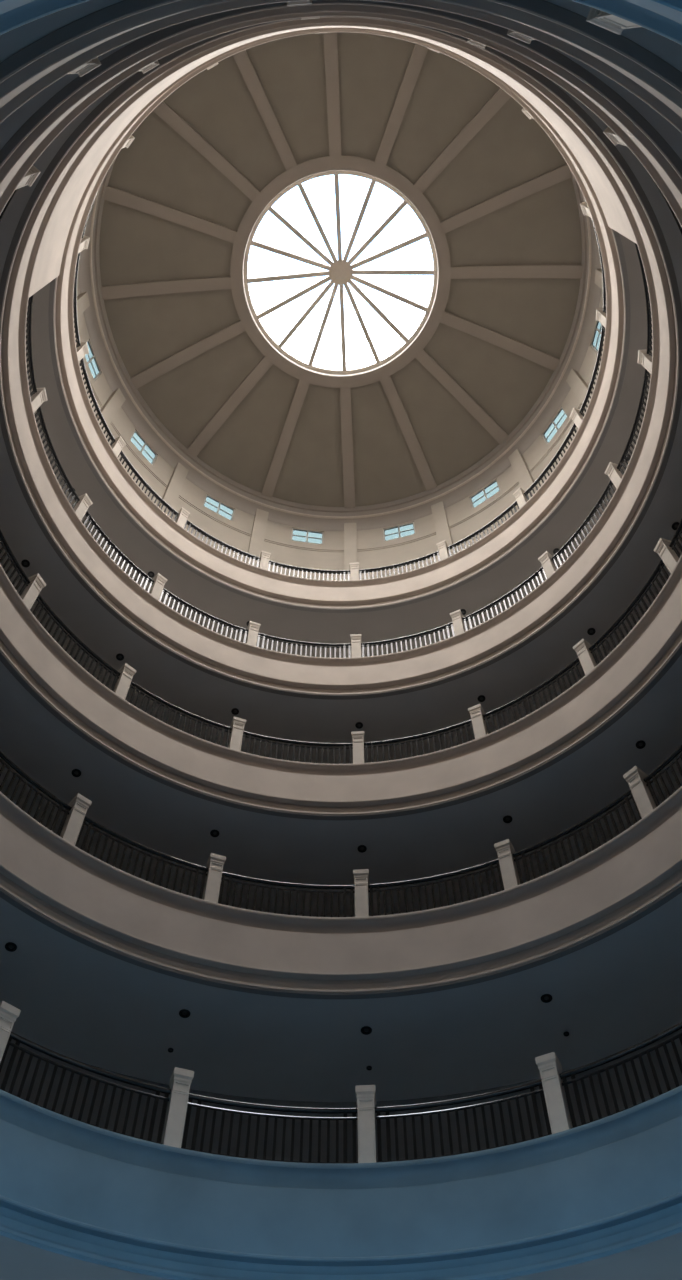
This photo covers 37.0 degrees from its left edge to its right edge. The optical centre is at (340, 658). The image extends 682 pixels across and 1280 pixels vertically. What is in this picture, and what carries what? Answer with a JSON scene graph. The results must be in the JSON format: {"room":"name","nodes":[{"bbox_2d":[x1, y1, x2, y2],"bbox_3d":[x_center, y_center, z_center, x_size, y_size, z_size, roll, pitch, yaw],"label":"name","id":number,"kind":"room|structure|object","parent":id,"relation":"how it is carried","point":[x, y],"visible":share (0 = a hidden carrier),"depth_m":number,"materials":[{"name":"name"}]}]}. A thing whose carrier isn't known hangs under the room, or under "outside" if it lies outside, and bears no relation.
{"room":"domed atrium","nodes":[
{"label":"domed atrium","id":0,"kind":"room"},
{"bbox_2d":[29,26,636,296],"bbox_3d":[-0.404,-9.895,19.620,12.191,2.674,4.269,-4,-60,3],"label":"wall","id":1,"kind":"structure","parent":0,"point":[47,267],"depth_m":19.87,"materials":[{"name":"beige paint"}]},
{"bbox_2d":[73,156,604,579],"bbox_3d":[-0.024,-9.440,27.514,15.438,7.800,15.438,-14,-61,8],"label":"wall","id":2,"kind":"structure","parent":0,"point":[260,522],"depth_m":31.76,"materials":[{"name":"paint"}]},
{"bbox_2d":[85,339,100,379],"bbox_3d":[-7.461,-8.875,30.342,0.050,1.050,1.094,-12,-61,7],"label":"window","id":3,"kind":"structure","parent":2,"relation":"in","point":[91,360],"depth_m":30.49,"materials":[{"name":"glass"}]},
{"bbox_2d":[130,430,157,464],"bbox_3d":[-6.162,-6.540,31.703,0.050,1.050,1.094,-33,-65,18],"label":"window","id":4,"kind":"structure","parent":2,"relation":"in","point":[137,440],"depth_m":31.77,"materials":[{"name":"glass"}]},
{"bbox_2d":[203,494,234,520],"bbox_3d":[-3.927,-4.811,32.708,1.094,1.050,0.050,27,-63,-15],"label":"window","id":5,"kind":"structure","parent":2,"relation":"in","point":[218,507],"depth_m":32.76,"materials":[{"name":"glass"}]},
{"bbox_2d":[291,528,323,543],"bbox_3d":[-1.098,-3.952,33.203,1.094,1.050,0.050,7,-60,-4],"label":"window","id":6,"kind":"structure","parent":2,"relation":"in","point":[309,536],"depth_m":33.25,"materials":[{"name":"glass"}]},
{"bbox_2d":[383,522,415,540],"bbox_3d":[1.896,-4.092,33.113,1.094,1.050,0.050,-12,-61,7],"label":"window","id":7,"kind":"structure","parent":2,"relation":"in","point":[407,529],"depth_m":33.16,"materials":[{"name":"glass"}]},
{"bbox_2d":[469,479,499,508],"bbox_3d":[4.599,-5.211,32.452,1.094,1.050,0.050,-33,-65,18],"label":"window","id":8,"kind":"structure","parent":2,"relation":"in","point":[492,488],"depth_m":32.51,"materials":[{"name":"glass"}]},
{"bbox_2d":[542,407,567,443],"bbox_3d":[6.598,-7.138,31.321,0.050,1.050,1.094,27,-63,-15],"label":"window","id":9,"kind":"structure","parent":2,"relation":"in","point":[560,417],"depth_m":31.39,"materials":[{"name":"glass"}]},
{"bbox_2d":[591,321,601,352],"bbox_3d":[7.590,-9.580,29.891,0.050,1.050,1.094,7,-60,-4],"label":"window","id":10,"kind":"structure","parent":2,"relation":"in","point":[595,342],"depth_m":30.11,"materials":[{"name":"glass"}]},
{"bbox_2d":[26,28,652,657],"bbox_3d":[-0.034,-7.138,23.574,15.999,1.526,15.999,17,-61,-9],"label":"balcony slab","id":11,"kind":"object","parent":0,"point":[234,591],"visible":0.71,"depth_m":25.12,"materials":[{"name":"beige paint"}]},
{"bbox_2d":[73,253,80,347],"bbox_3d":[-6.359,-8.485,24.203,0.173,0.890,2.292,7,-60,-4],"label":"balcony railing","id":12,"kind":"object","parent":11,"relation":"on","point":[76,331],"visible":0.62,"depth_m":24.57,"materials":[{"name":"black metal"}]},
{"bbox_2d":[76,342,88,361],"bbox_3d":[-6.453,-7.467,24.947,0.272,1.147,0.272,-3,-60,2],"label":"newel post","id":13,"kind":"object","parent":11,"relation":"on","point":[82,350],"visible":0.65,"depth_m":25.08,"materials":[{"name":"stone"}]},
{"bbox_2d":[78,235,89,253],"bbox_3d":[-6.120,-9.616,23.690,0.272,1.147,0.272,16,-61,-9],"label":"newel post","id":14,"kind":"object","parent":11,"relation":"on","point":[84,243],"visible":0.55,"depth_m":23.89,"materials":[{"name":"stone"}]},
{"bbox_2d":[79,358,115,445],"bbox_3d":[-6.201,-6.338,25.457,0.173,0.890,2.292,-13,-61,8],"label":"balcony railing","id":15,"kind":"object","parent":11,"relation":"on","point":[81,364],"visible":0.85,"depth_m":25.74,"materials":[{"name":"black metal"}]},
{"bbox_2d":[111,435,125,456],"bbox_3d":[-5.808,-5.372,26.170,0.272,1.147,0.272,-23,-62,13],"label":"newel post","id":16,"kind":"object","parent":11,"relation":"on","point":[117,446],"visible":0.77,"depth_m":26.26,"materials":[{"name":"paint"}]},
{"bbox_2d":[118,450,178,520],"bbox_3d":[-5.104,-4.406,26.583,0.173,0.890,2.292,-33,-65,18],"label":"balcony railing","id":17,"kind":"object","parent":11,"relation":"on","point":[154,494],"visible":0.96,"depth_m":26.83,"materials":[{"name":"black metal"}]},
{"bbox_2d":[175,507,189,527],"bbox_3d":[-4.283,-3.647,27.173,0.272,1.147,0.272,37,-66,-19],"label":"newel post","id":18,"kind":"object","parent":11,"relation":"on","point":[183,515],"visible":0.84,"depth_m":27.23,"materials":[{"name":"stone"}]},
{"bbox_2d":[184,520,259,566],"bbox_3d":[-3.234,-2.983,27.410,2.292,0.890,0.173,27,-63,-15],"label":"balcony railing","id":19,"kind":"object","parent":11,"relation":"on","point":[189,523],"visible":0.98,"depth_m":27.62,"materials":[{"name":"black metal"}]},
{"bbox_2d":[259,551,270,569],"bbox_3d":[-2.111,-2.557,27.805,0.272,1.147,0.272,16,-61,-9],"label":"newel post","id":20,"kind":"object","parent":11,"relation":"on","point":[264,556],"visible":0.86,"depth_m":27.86,"materials":[{"name":"stone"}]},
{"bbox_2d":[268,560,349,579],"bbox_3d":[-0.877,-2.285,27.812,2.292,0.890,0.173,7,-60,-4],"label":"balcony railing","id":21,"kind":"object","parent":11,"relation":"on","point":[274,564],"visible":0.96,"depth_m":28.06,"materials":[{"name":"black metal"}]},
{"bbox_2d":[349,562,359,579],"bbox_3d":[0.377,-2.267,27.968,0.272,1.147,0.272,-3,-60,2],"label":"newel post","id":22,"kind":"object","parent":11,"relation":"on","point":[354,567],"visible":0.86,"depth_m":27.97,"materials":[{"name":"paint"}]},
{"bbox_2d":[359,551,439,579],"bbox_3d":[1.609,-2.418,27.727,2.292,0.890,0.173,-13,-61,8],"label":"balcony railing","id":23,"kind":"object","parent":11,"relation":"on","point":[434,554],"visible":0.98,"depth_m":27.95,"materials":[{"name":"black metal"}]},
{"bbox_2d":[436,540,449,559],"bbox_3d":[2.804,-2.821,27.638,0.272,1.147,0.272,-23,-62,13],"label":"newel post","id":24,"kind":"object","parent":11,"relation":"on","point":[442,546],"visible":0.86,"depth_m":27.69,"materials":[{"name":"stone"}]},
{"bbox_2d":[447,501,519,555],"bbox_3d":[3.845,-3.363,27.169,2.292,0.890,0.173,-33,-65,18],"label":"balcony railing","id":25,"kind":"object","parent":11,"relation":"on","point":[515,503],"visible":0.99,"depth_m":27.39,"materials":[{"name":"black metal"}]},
{"bbox_2d":[513,487,527,507],"bbox_3d":[4.799,-4.135,26.865,0.272,1.147,0.272,37,-66,-19],"label":"newel post","id":26,"kind":"object","parent":11,"relation":"on","point":[521,499],"visible":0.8,"depth_m":26.95,"materials":[{"name":"stone"}]},
{"bbox_2d":[524,423,577,499],"bbox_3d":[5.492,-4.975,26.223,0.173,0.890,2.292,27,-63,-15],"label":"balcony railing","id":27,"kind":"object","parent":11,"relation":"on","point":[528,491],"visible":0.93,"depth_m":26.48,"materials":[{"name":"black metal"}]},
{"bbox_2d":[569,408,583,427],"bbox_3d":[6.059,-6.009,25.766,0.272,1.147,0.272,16,-61,-9],"label":"newel post","id":28,"kind":"object","parent":11,"relation":"on","point":[577,418],"visible":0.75,"depth_m":25.88,"materials":[{"name":"paint"}]},
{"bbox_2d":[580,201,591,217],"bbox_3d":[5.746,-10.253,23.287,0.272,1.147,0.272,-23,-62,13],"label":"newel post","id":29,"kind":"object","parent":11,"relation":"on","point":[584,207],"visible":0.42,"depth_m":23.57,"materials":[{"name":"paint"}]},
{"bbox_2d":[579,325,604,416],"bbox_3d":[6.297,-7.010,25.032,0.173,0.890,2.292,7,-60,-4],"label":"balcony railing","id":30,"kind":"object","parent":11,"relation":"on","point":[601,344],"visible":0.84,"depth_m":25.35,"materials":[{"name":"black metal"}]},
{"bbox_2d":[591,218,605,312],"bbox_3d":[6.139,-9.156,23.778,0.173,0.890,2.292,-13,-61,8],"label":"balcony railing","id":31,"kind":"object","parent":11,"relation":"on","point":[602,267],"visible":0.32,"depth_m":24.25,"materials":[{"name":"black metal"}]},
{"bbox_2d":[596,308,605,326],"bbox_3d":[6.391,-8.157,24.510,0.272,1.147,0.272,-3,-60,2],"label":"newel post","id":32,"kind":"object","parent":11,"relation":"on","point":[600,315],"visible":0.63,"depth_m":24.66,"materials":[{"name":"stone"}]},
{"bbox_2d":[0,0,681,1101],"bbox_3d":[-0.062,-0.825,12.772,17.839,1.526,17.839,12,-60,-7],"label":"balcony slab","id":33,"kind":"object","parent":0,"point":[106,960],"visible":0.99,"depth_m":15.46,"materials":[{"name":"beige paint"}]},
{"bbox_2d":[5,942,16,951],"bbox_3d":[-4.809,4.207,14.841,0.176,0.022,0.176,37,-66,-19],"label":"recessed light","id":34,"kind":"object","parent":33,"relation":"attached to","point":[9,946],"visible":1,"depth_m":14.84,"materials":[{"name":"black metal"}]},
{"bbox_2d":[0,751,71,835],"bbox_3d":[-5.132,1.907,15.780,0.173,0.890,2.292,-33,-65,18],"label":"balcony railing","id":35,"kind":"object","parent":33,"relation":"on","point":[8,761],"visible":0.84,"depth_m":16.09,"materials":[{"name":"black metal"}]},
{"bbox_2d":[60,793,91,845],"bbox_3d":[-4.312,2.666,16.371,0.272,1.147,0.272,37,-66,-19],"label":"newel post","id":36,"kind":"object","parent":33,"relation":"on","point":[79,804],"visible":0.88,"depth_m":16.37,"materials":[{"name":"stone"}]},
{"bbox_2d":[68,57,101,76],"bbox_3d":[-2.893,-6.490,11.016,0.272,1.147,0.272,-23,-62,13],"label":"newel post","id":37,"kind":"object","parent":33,"relation":"on","point":[91,65],"visible":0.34,"depth_m":11.38,"materials":[{"name":"stone"}]},
{"bbox_2d":[75,816,207,898],"bbox_3d":[-3.263,3.330,16.608,2.292,0.890,0.173,27,-63,-15],"label":"balcony railing","id":38,"kind":"object","parent":33,"relation":"on","point":[91,822],"visible":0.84,"depth_m":16.73,"materials":[{"name":"black metal"}]},
{"bbox_2d":[179,1009,190,1017],"bbox_3d":[-2.385,5.423,15.546,0.176,0.022,0.176,16,-61,-9],"label":"recessed light","id":39,"kind":"object","parent":33,"relation":"attached to","point":[184,1013],"visible":1,"depth_m":15.54,"materials":[{"name":"black metal"}]},
{"bbox_2d":[202,853,225,902],"bbox_3d":[-2.140,3.756,17.002,0.272,1.147,0.272,16,-61,-9],"label":"newel post","id":40,"kind":"object","parent":33,"relation":"on","point":[215,863],"visible":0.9,"depth_m":17.00,"materials":[{"name":"stone"}]},
{"bbox_2d":[218,871,354,916],"bbox_3d":[-0.905,4.028,17.009,2.292,0.890,0.173,7,-60,-4],"label":"balcony railing","id":41,"kind":"object","parent":33,"relation":"on","point":[224,874],"visible":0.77,"depth_m":17.16,"materials":[{"name":"black metal"}]},
{"bbox_2d":[287,0,311,5],"bbox_3d":[-0.467,-7.044,10.686,0.272,1.147,0.272,-3,-60,2],"label":"newel post","id":42,"kind":"object","parent":33,"relation":"on","point":[305,1],"visible":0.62,"depth_m":11.14,"materials":[{"name":"stone"}]},
{"bbox_2d":[353,869,369,916],"bbox_3d":[0.349,4.046,17.165,0.272,1.147,0.272,-3,-60,2],"label":"newel post","id":43,"kind":"object","parent":33,"relation":"on","point":[361,876],"visible":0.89,"depth_m":17.16,"materials":[{"name":"stone"}]},
{"bbox_2d":[368,859,503,915],"bbox_3d":[1.581,3.895,16.925,2.292,0.890,0.173,-13,-61,8],"label":"balcony railing","id":44,"kind":"object","parent":33,"relation":"on","point":[491,863],"visible":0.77,"depth_m":17.06,"materials":[{"name":"black metal"}]},
{"bbox_2d":[494,839,519,889],"bbox_3d":[2.776,3.492,16.835,0.272,1.147,0.272,-23,-62,13],"label":"newel post","id":45,"kind":"object","parent":33,"relation":"on","point":[504,849],"visible":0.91,"depth_m":16.83,"materials":[{"name":"stone"}]},
{"bbox_2d":[507,30,534,43],"bbox_3d":[2.022,-6.754,10.849,0.272,1.147,0.272,16,-61,-9],"label":"newel post","id":46,"kind":"object","parent":33,"relation":"on","point":[511,33],"visible":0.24,"depth_m":11.25,"materials":[{"name":"stone"}]},
{"bbox_2d":[541,994,551,1002],"bbox_3d":[3.099,5.129,15.359,0.176,0.022,0.176,-23,-62,13],"label":"recessed light","id":47,"kind":"object","parent":33,"relation":"attached to","point":[546,998],"visible":1,"depth_m":15.36,"materials":[{"name":"black metal"}]},
{"bbox_2d":[512,790,641,883],"bbox_3d":[3.817,2.950,16.367,2.292,0.890,0.173,-33,-65,18],"label":"balcony railing","id":48,"kind":"object","parent":33,"relation":"on","point":[628,793],"visible":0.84,"depth_m":16.49,"materials":[{"name":"black metal"}]},
{"bbox_2d":[623,766,655,817],"bbox_3d":[4.771,2.178,16.062,0.272,1.147,0.272,37,-66,-19],"label":"newel post","id":49,"kind":"object","parent":33,"relation":"on","point":[645,803],"visible":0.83,"depth_m":16.06,"materials":[{"name":"stone"}]},
{"bbox_2d":[643,745,681,806],"bbox_3d":[5.463,1.338,15.420,0.173,0.890,2.292,27,-63,-15],"label":"balcony railing","id":50,"kind":"object","parent":33,"relation":"on","point":[668,760],"visible":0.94,"depth_m":15.92,"materials":[{"name":"black metal"}]},
{"bbox_2d":[99,32,582,507],"bbox_3d":[-0.014,-11.609,31.225,14.721,1.184,14.721,0,-60,0],"label":"ceiling","id":51,"kind":"structure","parent":0,"point":[495,196],"depth_m":30.99,"materials":[{"name":"paint"}]},
{"bbox_2d":[243,170,437,375],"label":"frame","id":52,"kind":"structure","parent":51,"relation":"attached to","point":[340,272],"depth_m":32.01,"materials":[{"name":"paint"}]},
{"bbox_2d":[0,0,681,915],"bbox_3d":[-0.052,-2.950,16.407,17.839,1.526,17.839,12,-60,-7],"label":"balcony slab","id":53,"kind":"object","parent":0,"point":[162,787],"visible":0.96,"depth_m":18.76,"materials":[{"name":"beige paint"}]},
{"bbox_2d":[0,529,29,595],"bbox_3d":[-6.220,-2.150,18.290,0.173,0.890,2.292,-13,-61,8],"label":"balcony railing","id":54,"kind":"object","parent":53,"relation":"on","point":[5,546],"visible":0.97,"depth_m":18.79,"materials":[{"name":"black metal"}]},
{"bbox_2d":[15,165,40,189],"bbox_3d":[-4.879,-7.301,15.425,0.272,1.147,0.272,37,-66,-19],"label":"newel post","id":55,"kind":"object","parent":53,"relation":"on","point":[32,174],"visible":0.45,"depth_m":15.69,"materials":[{"name":"paint"}]},
{"bbox_2d":[20,573,45,608],"bbox_3d":[-5.827,-1.183,19.003,0.272,1.147,0.272,-23,-62,13],"label":"newel post","id":56,"kind":"object","parent":53,"relation":"on","point":[31,592],"visible":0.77,"depth_m":19.04,"materials":[{"name":"stone"}]},
{"bbox_2d":[30,594,120,690],"bbox_3d":[-5.123,-0.218,19.416,0.173,0.890,2.292,-33,-65,18],"label":"balcony railing","id":57,"kind":"object","parent":53,"relation":"on","point":[55,618],"visible":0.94,"depth_m":19.60,"materials":[{"name":"black metal"}]},
{"bbox_2d":[113,663,136,698],"bbox_3d":[-4.302,0.541,20.006,0.272,1.147,0.272,37,-66,-19],"label":"newel post","id":58,"kind":"object","parent":53,"relation":"on","point":[121,688],"visible":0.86,"depth_m":20.03,"materials":[{"name":"stone"}]},
{"bbox_2d":[139,60,158,73],"bbox_3d":[-2.884,-8.615,14.652,0.272,1.147,0.272,-23,-62,13],"label":"newel post","id":59,"kind":"object","parent":53,"relation":"on","point":[154,64],"visible":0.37,"depth_m":15.05,"materials":[{"name":"stone"}]},
{"bbox_2d":[125,681,231,747],"bbox_3d":[-3.253,1.205,20.243,2.292,0.890,0.173,27,-63,-15],"label":"balcony railing","id":60,"kind":"object","parent":53,"relation":"on","point":[132,684],"visible":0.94,"depth_m":20.40,"materials":[{"name":"black metal"}]},
{"bbox_2d":[228,717,245,750],"bbox_3d":[-2.130,1.631,20.638,0.272,1.147,0.272,16,-61,-9],"label":"newel post","id":61,"kind":"object","parent":53,"relation":"on","point":[238,724],"visible":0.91,"depth_m":20.65,"materials":[{"name":"stone"}]},
{"bbox_2d":[241,731,352,763],"bbox_3d":[-0.896,1.903,20.645,2.292,0.890,0.173,7,-60,-4],"label":"balcony railing","id":62,"kind":"object","parent":53,"relation":"on","point":[344,746],"visible":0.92,"depth_m":20.84,"materials":[{"name":"black metal"}]},
{"bbox_2d":[351,731,364,763],"bbox_3d":[0.358,1.921,20.801,0.272,1.147,0.272,-3,-60,2],"label":"newel post","id":63,"kind":"object","parent":53,"relation":"on","point":[358,737],"visible":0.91,"depth_m":20.81,"materials":[{"name":"stone"}]},
{"bbox_2d":[364,720,474,762],"bbox_3d":[1.590,1.770,20.561,2.292,0.890,0.173,-13,-61,8],"label":"balcony railing","id":64,"kind":"object","parent":53,"relation":"on","point":[464,724],"visible":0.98,"depth_m":20.73,"materials":[{"name":"black metal"}]},
{"bbox_2d":[468,704,487,738],"bbox_3d":[2.785,1.367,20.471,0.272,1.147,0.272,-23,-62,13],"label":"newel post","id":65,"kind":"object","parent":53,"relation":"on","point":[476,712],"visible":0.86,"depth_m":20.49,"materials":[{"name":"stone"}]},
{"bbox_2d":[483,658,584,733],"bbox_3d":[3.826,0.825,20.003,2.292,0.890,0.173,-33,-65,18],"label":"balcony railing","id":66,"kind":"object","parent":53,"relation":"on","point":[573,664],"visible":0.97,"depth_m":20.16,"materials":[{"name":"black metal"}]},
{"bbox_2d":[573,639,596,674],"bbox_3d":[4.780,0.053,19.698,0.272,1.147,0.272,37,-66,-19],"label":"newel post","id":67,"kind":"object","parent":53,"relation":"on","point":[586,658],"visible":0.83,"depth_m":19.73,"materials":[{"name":"stone"}]},
{"bbox_2d":[603,127,625,145],"bbox_3d":[4.203,-7.789,15.116,0.272,1.147,0.272,37,-66,-19],"label":"newel post","id":68,"kind":"object","parent":53,"relation":"on","point":[608,132],"visible":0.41,"depth_m":15.45,"materials":[{"name":"paint"}]},
{"bbox_2d":[588,559,670,664],"bbox_3d":[5.473,-0.787,19.056,0.173,0.890,2.292,27,-63,-15],"label":"balcony railing","id":69,"kind":"object","parent":53,"relation":"on","point":[659,568],"visible":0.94,"depth_m":19.25,"materials":[{"name":"black metal"}]},
{"bbox_2d":[644,167,681,233],"bbox_3d":[5.023,-6.900,15.485,0.173,0.890,2.292,-33,-65,18],"label":"balcony railing","id":70,"kind":"object","parent":53,"relation":"on","point":[670,208],"visible":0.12,"depth_m":15.89,"materials":[{"name":"black metal"}]},
{"bbox_2d":[654,537,678,572],"bbox_3d":[6.040,-1.821,18.599,0.272,1.147,0.272,16,-61,-9],"label":"newel post","id":71,"kind":"object","parent":53,"relation":"on","point":[668,556],"visible":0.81,"depth_m":18.65,"materials":[{"name":"stone"}]},
{"bbox_2d":[669,519,681,557],"bbox_3d":[6.278,-2.821,17.865,0.173,0.890,2.292,7,-60,-4],"label":"balcony railing","id":72,"kind":"object","parent":53,"relation":"on","point":[674,541],"visible":0.99,"depth_m":18.56,"materials":[{"name":"black metal"}]},
{"bbox_2d":[0,16,681,763],"bbox_3d":[-0.043,-5.057,20.014,17.839,1.526,17.839,12,-60,-7],"label":"balcony slab","id":73,"kind":"object","parent":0,"point":[206,673],"visible":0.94,"depth_m":21.52,"materials":[{"name":"beige paint"}]},
{"bbox_2d":[26,295,36,396],"bbox_3d":[-6.368,-6.404,20.642,0.173,0.890,2.292,7,-60,-4],"label":"balcony railing","id":74,"kind":"object","parent":73,"relation":"on","point":[29,359],"visible":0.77,"depth_m":21.01,"materials":[{"name":"black metal"}]},
{"bbox_2d":[31,388,47,411],"bbox_3d":[-6.462,-5.386,21.386,0.272,1.147,0.272,-3,-60,2],"label":"newel post","id":75,"kind":"object","parent":73,"relation":"on","point":[38,398],"visible":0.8,"depth_m":21.48,"materials":[{"name":"stone"}]},
{"bbox_2d":[34,407,79,508],"bbox_3d":[-6.210,-4.258,21.896,0.173,0.890,2.292,-13,-61,8],"label":"balcony railing","id":76,"kind":"object","parent":73,"relation":"on","point":[39,412],"visible":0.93,"depth_m":22.15,"materials":[{"name":"black metal"}]},
{"bbox_2d":[74,493,92,519],"bbox_3d":[-5.817,-3.291,22.609,0.272,1.147,0.272,-23,-62,13],"label":"newel post","id":77,"kind":"object","parent":73,"relation":"on","point":[81,507],"visible":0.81,"depth_m":22.67,"materials":[{"name":"paint"}]},
{"bbox_2d":[81,511,153,591],"bbox_3d":[-5.113,-2.326,23.023,0.173,0.890,2.292,-33,-65,18],"label":"balcony railing","id":78,"kind":"object","parent":73,"relation":"on","point":[109,542],"visible":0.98,"depth_m":23.23,"materials":[{"name":"black metal"}]},
{"bbox_2d":[149,573,166,599],"bbox_3d":[-4.293,-1.567,23.613,0.272,1.147,0.272,37,-66,-19],"label":"newel post","id":79,"kind":"object","parent":73,"relation":"on","point":[156,589],"visible":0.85,"depth_m":23.65,"materials":[{"name":"stone"}]},
{"bbox_2d":[159,588,247,642],"bbox_3d":[-3.244,-0.902,23.850,2.292,0.890,0.173,27,-63,-15],"label":"balcony railing","id":80,"kind":"object","parent":73,"relation":"on","point":[167,593],"visible":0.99,"depth_m":24.04,"materials":[{"name":"black metal"}]},
{"bbox_2d":[246,621,260,645],"bbox_3d":[-2.121,-0.476,24.244,0.272,1.147,0.272,16,-61,-9],"label":"newel post","id":81,"kind":"object","parent":73,"relation":"on","point":[253,627],"visible":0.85,"depth_m":24.27,"materials":[{"name":"stone"}]},
{"bbox_2d":[257,633,350,657],"bbox_3d":[-0.886,-0.204,24.251,2.292,0.890,0.173,7,-60,-4],"label":"balcony railing","id":82,"kind":"object","parent":73,"relation":"on","point":[260,635],"visible":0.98,"depth_m":24.48,"materials":[{"name":"black metal"}]},
{"bbox_2d":[350,634,361,656],"bbox_3d":[0.368,-0.186,24.407,0.272,1.147,0.272,-3,-60,2],"label":"newel post","id":83,"kind":"object","parent":73,"relation":"on","point":[356,639],"visible":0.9,"depth_m":24.44,"materials":[{"name":"stone"}]},
{"bbox_2d":[361,622,454,656],"bbox_3d":[1.600,-0.338,24.167,2.292,0.890,0.173,-13,-61,8],"label":"balcony railing","id":84,"kind":"object","parent":73,"relation":"on","point":[444,627],"visible":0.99,"depth_m":24.38,"materials":[{"name":"black metal"}]},
{"bbox_2d":[450,609,465,634],"bbox_3d":[2.794,-0.740,24.077,0.272,1.147,0.272,-23,-62,13],"label":"newel post","id":85,"kind":"object","parent":73,"relation":"on","point":[456,616],"visible":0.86,"depth_m":24.11,"materials":[{"name":"stone"}]},
{"bbox_2d":[462,567,546,630],"bbox_3d":[3.836,-1.282,23.609,2.292,0.890,0.173,-33,-65,18],"label":"balcony railing","id":86,"kind":"object","parent":73,"relation":"on","point":[499,601],"visible":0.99,"depth_m":23.80,"materials":[{"name":"black metal"}]},
{"bbox_2d":[538,551,556,577],"bbox_3d":[4.789,-2.054,23.304,0.272,1.147,0.272,37,-66,-19],"label":"newel post","id":87,"kind":"object","parent":73,"relation":"on","point":[549,567],"visible":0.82,"depth_m":23.35,"materials":[{"name":"stone"}]},
{"bbox_2d":[551,480,615,568],"bbox_3d":[5.482,-2.895,22.662,0.173,0.890,2.292,27,-63,-15],"label":"balcony railing","id":88,"kind":"object","parent":73,"relation":"on","point":[558,554],"visible":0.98,"depth_m":22.90,"materials":[{"name":"black metal"}]},
{"bbox_2d":[605,462,622,488],"bbox_3d":[6.049,-3.928,22.206,0.272,1.147,0.272,16,-61,-9],"label":"newel post","id":89,"kind":"object","parent":73,"relation":"on","point":[614,474],"visible":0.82,"depth_m":22.28,"materials":[{"name":"stone"}]},
{"bbox_2d":[617,369,650,474],"bbox_3d":[6.288,-4.929,21.471,0.173,0.890,2.292,7,-60,-4],"label":"balcony railing","id":90,"kind":"object","parent":73,"relation":"on","point":[646,375],"visible":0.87,"depth_m":21.74,"materials":[{"name":"black metal"}]},
{"bbox_2d":[635,243,652,355],"bbox_3d":[6.130,-7.075,20.217,0.173,0.890,2.292,-13,-61,8],"label":"balcony railing","id":91,"kind":"object","parent":73,"relation":"on","point":[648,307],"visible":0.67,"depth_m":20.59,"materials":[{"name":"black metal"}]},
{"bbox_2d":[637,349,651,373],"bbox_3d":[6.382,-6.076,20.950,0.272,1.147,0.272,-3,-60,2],"label":"newel post","id":92,"kind":"object","parent":73,"relation":"on","point":[644,359],"visible":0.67,"depth_m":21.08,"materials":[{"name":"stone"}]},
{"bbox_2d":[0,0,681,1279],"bbox_3d":[-0.072,1.346,9.057,17.839,1.526,17.839,12,-60,-7],"label":"balcony slab","id":93,"kind":"object","parent":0,"point":[601,1199],"visible":1,"depth_m":11.93,"materials":[{"name":"blue paint"}]},
{"bbox_2d":[0,1001,20,1061],"bbox_3d":[-4.321,4.837,12.656,0.272,1.147,0.272,37,-66,-19],"label":"newel post","id":94,"kind":"object","parent":93,"relation":"on","point":[9,1013],"visible":1,"depth_m":12.92,"materials":[{"name":"stone"}]},
{"bbox_2d":[0,1032,170,1143],"bbox_3d":[-3.272,5.501,12.892,2.292,0.890,0.173,27,-63,-15],"label":"balcony railing","id":95,"kind":"object","parent":93,"relation":"on","point":[17,1038],"visible":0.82,"depth_m":12.97,"materials":[{"name":"black metal"}]},
{"bbox_2d":[161,1067,193,1147],"bbox_3d":[-2.149,5.927,13.287,0.272,1.147,0.272,16,-61,-9],"label":"newel post","id":96,"kind":"object","parent":93,"relation":"on","point":[181,1079],"visible":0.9,"depth_m":13.26,"materials":[{"name":"stone"}]},
{"bbox_2d":[181,1093,357,1163],"bbox_3d":[-0.915,6.199,13.294,2.292,0.890,0.173,7,-60,-4],"label":"balcony railing","id":97,"kind":"object","parent":93,"relation":"on","point":[199,1098],"visible":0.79,"depth_m":13.40,"materials":[{"name":"black metal"}]},
{"bbox_2d":[355,1085,375,1162],"bbox_3d":[0.339,6.217,13.450,0.272,1.147,0.272,-3,-60,2],"label":"newel post","id":98,"kind":"object","parent":93,"relation":"on","point":[365,1094],"visible":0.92,"depth_m":13.42,"materials":[{"name":"stone"}]},
{"bbox_2d":[375,1079,551,1161],"bbox_3d":[1.571,6.066,13.210,2.292,0.890,0.173,-13,-61,8],"label":"balcony railing","id":99,"kind":"object","parent":93,"relation":"on","point":[531,1085],"visible":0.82,"depth_m":13.29,"materials":[{"name":"black metal"}]},
{"bbox_2d":[535,1052,571,1133],"bbox_3d":[2.766,5.663,13.120,0.272,1.147,0.272,-23,-62,13],"label":"newel post","id":100,"kind":"object","parent":93,"relation":"on","point":[549,1065],"visible":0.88,"depth_m":13.09,"materials":[{"name":"stone"}]},
{"bbox_2d":[586,7,640,34],"bbox_3d":[2.012,-4.583,7.134,0.272,1.147,0.272,16,-61,-9],"label":"newel post","id":101,"kind":"object","parent":93,"relation":"on","point":[607,21],"visible":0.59,"depth_m":7.49,"materials":[{"name":"stone"}]},
{"bbox_2d":[559,1022,681,1128],"bbox_3d":[3.807,5.121,12.652,2.292,0.890,0.173,-33,-65,18],"label":"balcony railing","id":102,"kind":"object","parent":93,"relation":"on","point":[673,1029],"visible":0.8,"depth_m":12.85,"materials":[{"name":"black metal"}]},
{"bbox_2d":[0,904,681,1162],"bbox_3d":[-0.062,-0.858,12.829,18.400,26.018,18.400,0,-60,0],"label":"wall","id":103,"kind":"structure","parent":0,"point":[305,1154],"depth_m":15.87,"materials":[{"name":"paint"}]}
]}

